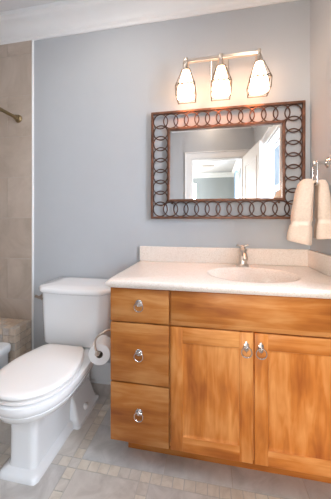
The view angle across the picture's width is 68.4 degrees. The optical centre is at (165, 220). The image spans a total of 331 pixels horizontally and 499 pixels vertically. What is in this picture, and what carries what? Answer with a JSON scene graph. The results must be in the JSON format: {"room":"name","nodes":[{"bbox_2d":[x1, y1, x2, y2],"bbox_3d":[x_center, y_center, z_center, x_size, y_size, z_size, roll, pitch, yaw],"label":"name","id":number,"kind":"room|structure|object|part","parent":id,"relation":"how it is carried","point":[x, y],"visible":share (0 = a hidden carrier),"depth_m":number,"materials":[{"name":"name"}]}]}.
{"room":"bathroom","nodes":[
{"label":"bathroom","id":0,"kind":"room"},
{"bbox_2d":[0,0,63,11],"bbox_3d":[-0.624,-1.531,0.733,2.873,0.100,2.200,0,0,11],"label":"ceiling","id":1,"kind":"structure","parent":0,"point":[5,5],"depth_m":1.66,"materials":[{"name":"paint"}]},
{"bbox_2d":[0,383,330,498],"bbox_3d":[-0.624,1.164,0.733,2.873,0.050,2.200,0,0,11],"label":"floor","id":2,"kind":"structure","parent":0,"point":[90,464],"depth_m":1.08,"materials":[{"name":"tile"}]},
{"bbox_2d":[0,342,10,369],"bbox_3d":[-1.544,0.982,0.948,0.755,0.315,1.565,0,0,11],"label":"bathtub","id":3,"kind":"object","parent":2,"relation":"on","point":[5,348],"visible":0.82,"depth_m":1.59,"materials":[{"name":"ceramic"}]},
{"bbox_2d":[0,318,30,362],"bbox_3d":[-1.382,0.937,1.799,0.765,0.404,0.157,0,0,11],"label":"tiled ledge","id":4,"kind":"object","parent":2,"relation":"on","point":[16,332],"visible":0.57,"depth_m":1.70,"materials":[{"name":"tile"}]},
{"bbox_2d":[0,277,111,485],"bbox_3d":[-0.589,0.769,1.348,0.497,0.739,0.748,0,0,11],"label":"toilet","id":5,"kind":"object","parent":2,"relation":"on","point":[47,392],"visible":0.95,"depth_m":1.23,"materials":[{"name":"white ceramic"}]},
{"bbox_3d":[-0.775,0.474,1.508,0.066,0.038,0.035,0,0,31],"label":"flush lever","id":6,"kind":"part","parent":5,"relation":"part of","materials":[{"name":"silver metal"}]},
{"bbox_3d":[-0.611,0.747,1.194,0.360,0.020,0.419,0,0,11],"label":"seat","id":7,"kind":"part","parent":5,"relation":"part of","materials":[{"name":"white plastic"}]},
{"bbox_3d":[-0.611,0.724,1.194,0.362,0.026,0.420,0,0,11],"label":"seat lid","id":8,"kind":"part","parent":5,"relation":"part of","materials":[{"name":"white plastic"}]},
{"bbox_3d":[-0.577,0.949,1.333,0.364,0.381,0.723,0,0,11],"label":"bowl","id":9,"kind":"part","parent":5,"relation":"part of","materials":[{"name":"white ceramic"}]},
{"bbox_3d":[-0.545,0.419,1.568,0.492,0.038,0.300,0,0,11],"label":"tank lid","id":10,"kind":"part","parent":5,"relation":"part of","materials":[{"name":"white ceramic"}]},
{"bbox_3d":[-0.544,0.598,1.573,0.460,0.318,0.276,0,0,11],"label":"tank","id":11,"kind":"part","parent":5,"relation":"part of","materials":[{"name":"white ceramic"}]},
{"bbox_2d":[111,287,330,483],"bbox_3d":[0.305,0.724,1.298,1.051,0.831,0.544,0,0,11],"label":"vanity cabinet","id":12,"kind":"object","parent":2,"relation":"on","point":[237,380],"visible":0.98,"depth_m":1.05,"materials":[{"name":"brown wood"}]},
{"bbox_2d":[94,328,110,356],"bbox_3d":[-0.300,0.632,1.298,0.138,0.130,0.131,0,0,11],"label":"toilet paper holder","id":13,"kind":"object","parent":12,"relation":"attached to","point":[97,353],"visible":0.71,"depth_m":1.25,"materials":[{"name":"silver metal"}]},
{"bbox_2d":[88,335,110,364],"bbox_3d":[-0.348,0.698,1.317,0.112,0.112,0.100,0,0,-3],"label":"toilet paper roll","id":14,"kind":"object","parent":13,"relation":"hanging from","point":[103,342],"visible":0.88,"depth_m":1.27,"materials":[{"name":"paper"}]},
{"bbox_3d":[-0.122,0.888,1.109,0.046,0.056,0.014,0,0,11],"label":"ring pull","id":15,"kind":"part","parent":12,"relation":"part of","materials":[{"name":"grey metal"}]},
{"bbox_3d":[-0.122,0.615,1.109,0.046,0.056,0.014,0,0,11],"label":"ring pull","id":16,"kind":"part","parent":12,"relation":"part of","materials":[{"name":"grey metal"}]},
{"bbox_3d":[-0.122,0.389,1.109,0.046,0.056,0.014,0,0,11],"label":"ring pull","id":17,"kind":"part","parent":12,"relation":"part of","materials":[{"name":"grey metal"}]},
{"bbox_3d":[-0.120,0.890,1.125,0.278,0.272,0.018,0,0,11],"label":"drawer","id":18,"kind":"part","parent":12,"relation":"part of","materials":[{"name":"brown wood"}]},
{"bbox_3d":[-0.120,0.612,1.125,0.278,0.274,0.018,0,0,11],"label":"drawer","id":19,"kind":"part","parent":12,"relation":"part of","materials":[{"name":"brown wood"}]},
{"bbox_3d":[-0.120,0.391,1.125,0.278,0.156,0.018,0,0,11],"label":"drawer","id":20,"kind":"part","parent":12,"relation":"part of","materials":[{"name":"brown wood"}]},
{"bbox_3d":[0.197,0.751,1.063,0.242,0.417,0.005,0,0,11],"label":"door panel","id":21,"kind":"part","parent":12,"relation":"part of","materials":[{"name":"brown wood"}]},
{"bbox_3d":[0.197,0.750,1.066,0.352,0.552,0.018,0,0,11],"label":"door","id":22,"kind":"part","parent":12,"relation":"part of","materials":[{"name":"brown wood"}]},
{"bbox_2d":[105,246,330,298],"bbox_3d":[0.298,0.240,1.295,1.066,0.134,0.555,0,0,11],"label":"countertop","id":23,"kind":"structure","parent":12,"relation":"on","point":[158,267],"depth_m":1.28,"materials":[{"name":"stone"}]},
{"bbox_2d":[236,244,248,266],"bbox_3d":[0.458,0.207,1.427,0.078,0.132,0.151,0,0,11],"label":"faucet","id":24,"kind":"object","parent":23,"relation":"on","point":[242,250],"visible":1,"depth_m":1.45,"materials":[{"name":"silver metal"}]},
{"bbox_3d":[0.455,0.200,1.410,0.033,0.054,0.116,0,0,11],"label":"spout","id":25,"kind":"part","parent":24,"relation":"part of","materials":[{"name":"silver metal"}]},
{"bbox_2d":[207,267,300,282],"bbox_3d":[0.441,0.334,1.248,0.449,0.122,0.360,0,0,11],"label":"sink","id":26,"kind":"object","parent":23,"relation":"in","point":[243,274],"visible":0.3,"depth_m":1.38,"materials":[{"name":"ceramic"}]},
{"bbox_3d":[0.341,0.542,1.022,0.047,0.070,0.015,0,0,11],"label":"ring pull","id":27,"kind":"part","parent":12,"relation":"part of","materials":[{"name":"grey metal"}]},
{"bbox_3d":[0.385,0.391,1.031,0.734,0.156,0.018,0,0,11],"label":"false drawer","id":28,"kind":"part","parent":12,"relation":"part of","materials":[{"name":"brown wood"}]},
{"bbox_3d":[0.399,0.542,1.012,0.047,0.070,0.015,0,0,11],"label":"ring pull","id":29,"kind":"part","parent":12,"relation":"part of","materials":[{"name":"grey metal"}]},
{"bbox_3d":[0.561,0.750,0.998,0.376,0.552,0.018,0,0,11],"label":"door","id":30,"kind":"part","parent":12,"relation":"part of","materials":[{"name":"brown wood"}]},
{"bbox_3d":[0.560,0.751,0.995,0.266,0.417,0.005,0,0,11],"label":"door panel","id":31,"kind":"part","parent":12,"relation":"part of","materials":[{"name":"brown wood"}]},
{"bbox_2d":[34,0,309,362],"bbox_3d":[-0.431,-0.221,1.765,2.873,2.720,0.100,0,0,11],"label":"wall","id":32,"kind":"structure","parent":0,"point":[96,93],"depth_m":1.67,"materials":[{"name":"paint"}]},
{"bbox_2d":[0,40,31,349],"bbox_3d":[-1.373,-0.101,1.884,0.777,2.480,0.012,0,0,11],"label":"wall tiles","id":33,"kind":"structure","parent":32,"relation":"attached to","point":[15,58],"depth_m":1.83,"materials":[{"name":"tile"}]},
{"bbox_2d":[0,107,21,122],"bbox_3d":[-1.283,-0.764,0.860,0.060,0.060,1.967,0,0,11],"label":"shower curtain rod","id":34,"kind":"object","parent":33,"relation":"attached to","point":[18,118],"visible":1,"depth_m":1.77,"materials":[{"name":"gold metal"}]},
{"bbox_3d":[-1.283,-0.764,0.860,0.025,0.025,1.908,0,0,11],"label":"rod","id":35,"kind":"part","parent":34,"relation":"part of","materials":[{"name":"gold metal"}]},
{"bbox_2d":[32,40,33,349],"bbox_3d":[-0.987,-0.102,1.810,0.010,2.481,0.016,0,0,11],"label":"trim","id":36,"kind":"structure","parent":32,"relation":"attached to","point":[32,40],"depth_m":1.81,"materials":[{"name":"white paint"}]},
{"bbox_2d":[90,362,110,384],"bbox_3d":[-0.543,1.068,1.726,0.893,0.142,0.018,0,0,11],"label":"baseboard","id":37,"kind":"structure","parent":32,"relation":"attached to","point":[101,374],"depth_m":1.70,"materials":[{"name":"white paint"}]},
{"bbox_2d":[0,0,296,44],"bbox_3d":[-0.451,-1.411,1.656,2.673,0.139,0.122,0,0,11],"label":"trim","id":38,"kind":"structure","parent":32,"relation":"attached to","point":[66,17],"depth_m":1.66,"materials":[{"name":"white paint"}]},
{"bbox_2d":[175,48,272,103],"bbox_3d":[0.338,-0.882,1.476,0.543,0.284,0.185,0,0,11],"label":"vanity light","id":39,"kind":"object","parent":32,"relation":"attached to","point":[258,80],"visible":1,"depth_m":1.43,"materials":[{"name":"white glass"}]},
{"bbox_3d":[0.126,-0.833,1.483,0.110,0.162,0.110,0,0,11],"label":"lamp shade","id":40,"kind":"part","parent":39,"relation":"part of","materials":[{"name":"white glass"}]},
{"bbox_3d":[0.329,-0.833,1.445,0.110,0.162,0.110,0,0,11],"label":"lamp shade","id":41,"kind":"part","parent":39,"relation":"part of","materials":[{"name":"white glass"}]},
{"bbox_3d":[0.539,-0.833,1.406,0.110,0.162,0.110,0,0,11],"label":"lamp shade","id":42,"kind":"part","parent":39,"relation":"part of","materials":[{"name":"white glass"}]},
{"bbox_2d":[140,246,309,265],"bbox_3d":[0.349,0.223,1.557,1.062,0.100,0.020,0,0,11],"label":"backsplash","id":43,"kind":"structure","parent":32,"relation":"attached to","point":[256,256],"depth_m":1.54,"materials":[{"name":"stone"}]},
{"bbox_2d":[151,100,305,218],"bbox_3d":[0.370,-0.364,1.547,0.950,0.714,0.041,0,0,11],"label":"wall mirror","id":44,"kind":"object","parent":32,"relation":"attached to","point":[233,162],"visible":0.95,"depth_m":1.53,"materials":[{"name":"brown metal"}]},
{"bbox_2d":[170,124,281,198],"bbox_3d":[0.370,-0.364,1.546,0.691,0.453,0.012,0,0,11],"label":"mirror glass","id":45,"kind":"object","parent":44,"relation":"attached to","point":[222,161],"depth_m":1.54,"materials":[{"name":"silver mirror"}]},
{"bbox_3d":[0.370,-0.364,1.547,0.721,0.513,0.041,0,0,11],"label":"frame","id":46,"kind":"part","parent":44,"relation":"part of","materials":[{"name":"brown metal"}]},
{"bbox_2d":[310,0,330,254],"bbox_3d":[0.749,-0.221,0.476,0.120,2.720,2.200,0,0,11],"label":"wall","id":47,"kind":"structure","parent":0,"point":[320,10],"depth_m":1.33,"materials":[{"name":"paint"}]},
{"bbox_2d":[312,157,330,186],"bbox_3d":[0.790,-0.248,1.247,0.081,0.149,0.137,0,0,11],"label":"towel ring","id":48,"kind":"object","parent":47,"relation":"attached to","point":[327,162],"visible":0.81,"depth_m":1.23,"materials":[{"name":"silver metal"}]},
{"bbox_2d":[287,179,330,245],"bbox_3d":[0.743,-0.044,1.265,0.209,0.340,0.142,0,0,23],"label":"hand towel","id":49,"kind":"object","parent":48,"relation":"hanging from","point":[300,228],"visible":0.97,"depth_m":1.21,"materials":[{"name":"beige fabric"}]},
{"bbox_3d":[0.786,-0.296,1.248,0.066,0.032,0.032,0,0,11],"label":"post","id":50,"kind":"part","parent":48,"relation":"part of","materials":[{"name":"silver metal"}]}
]}

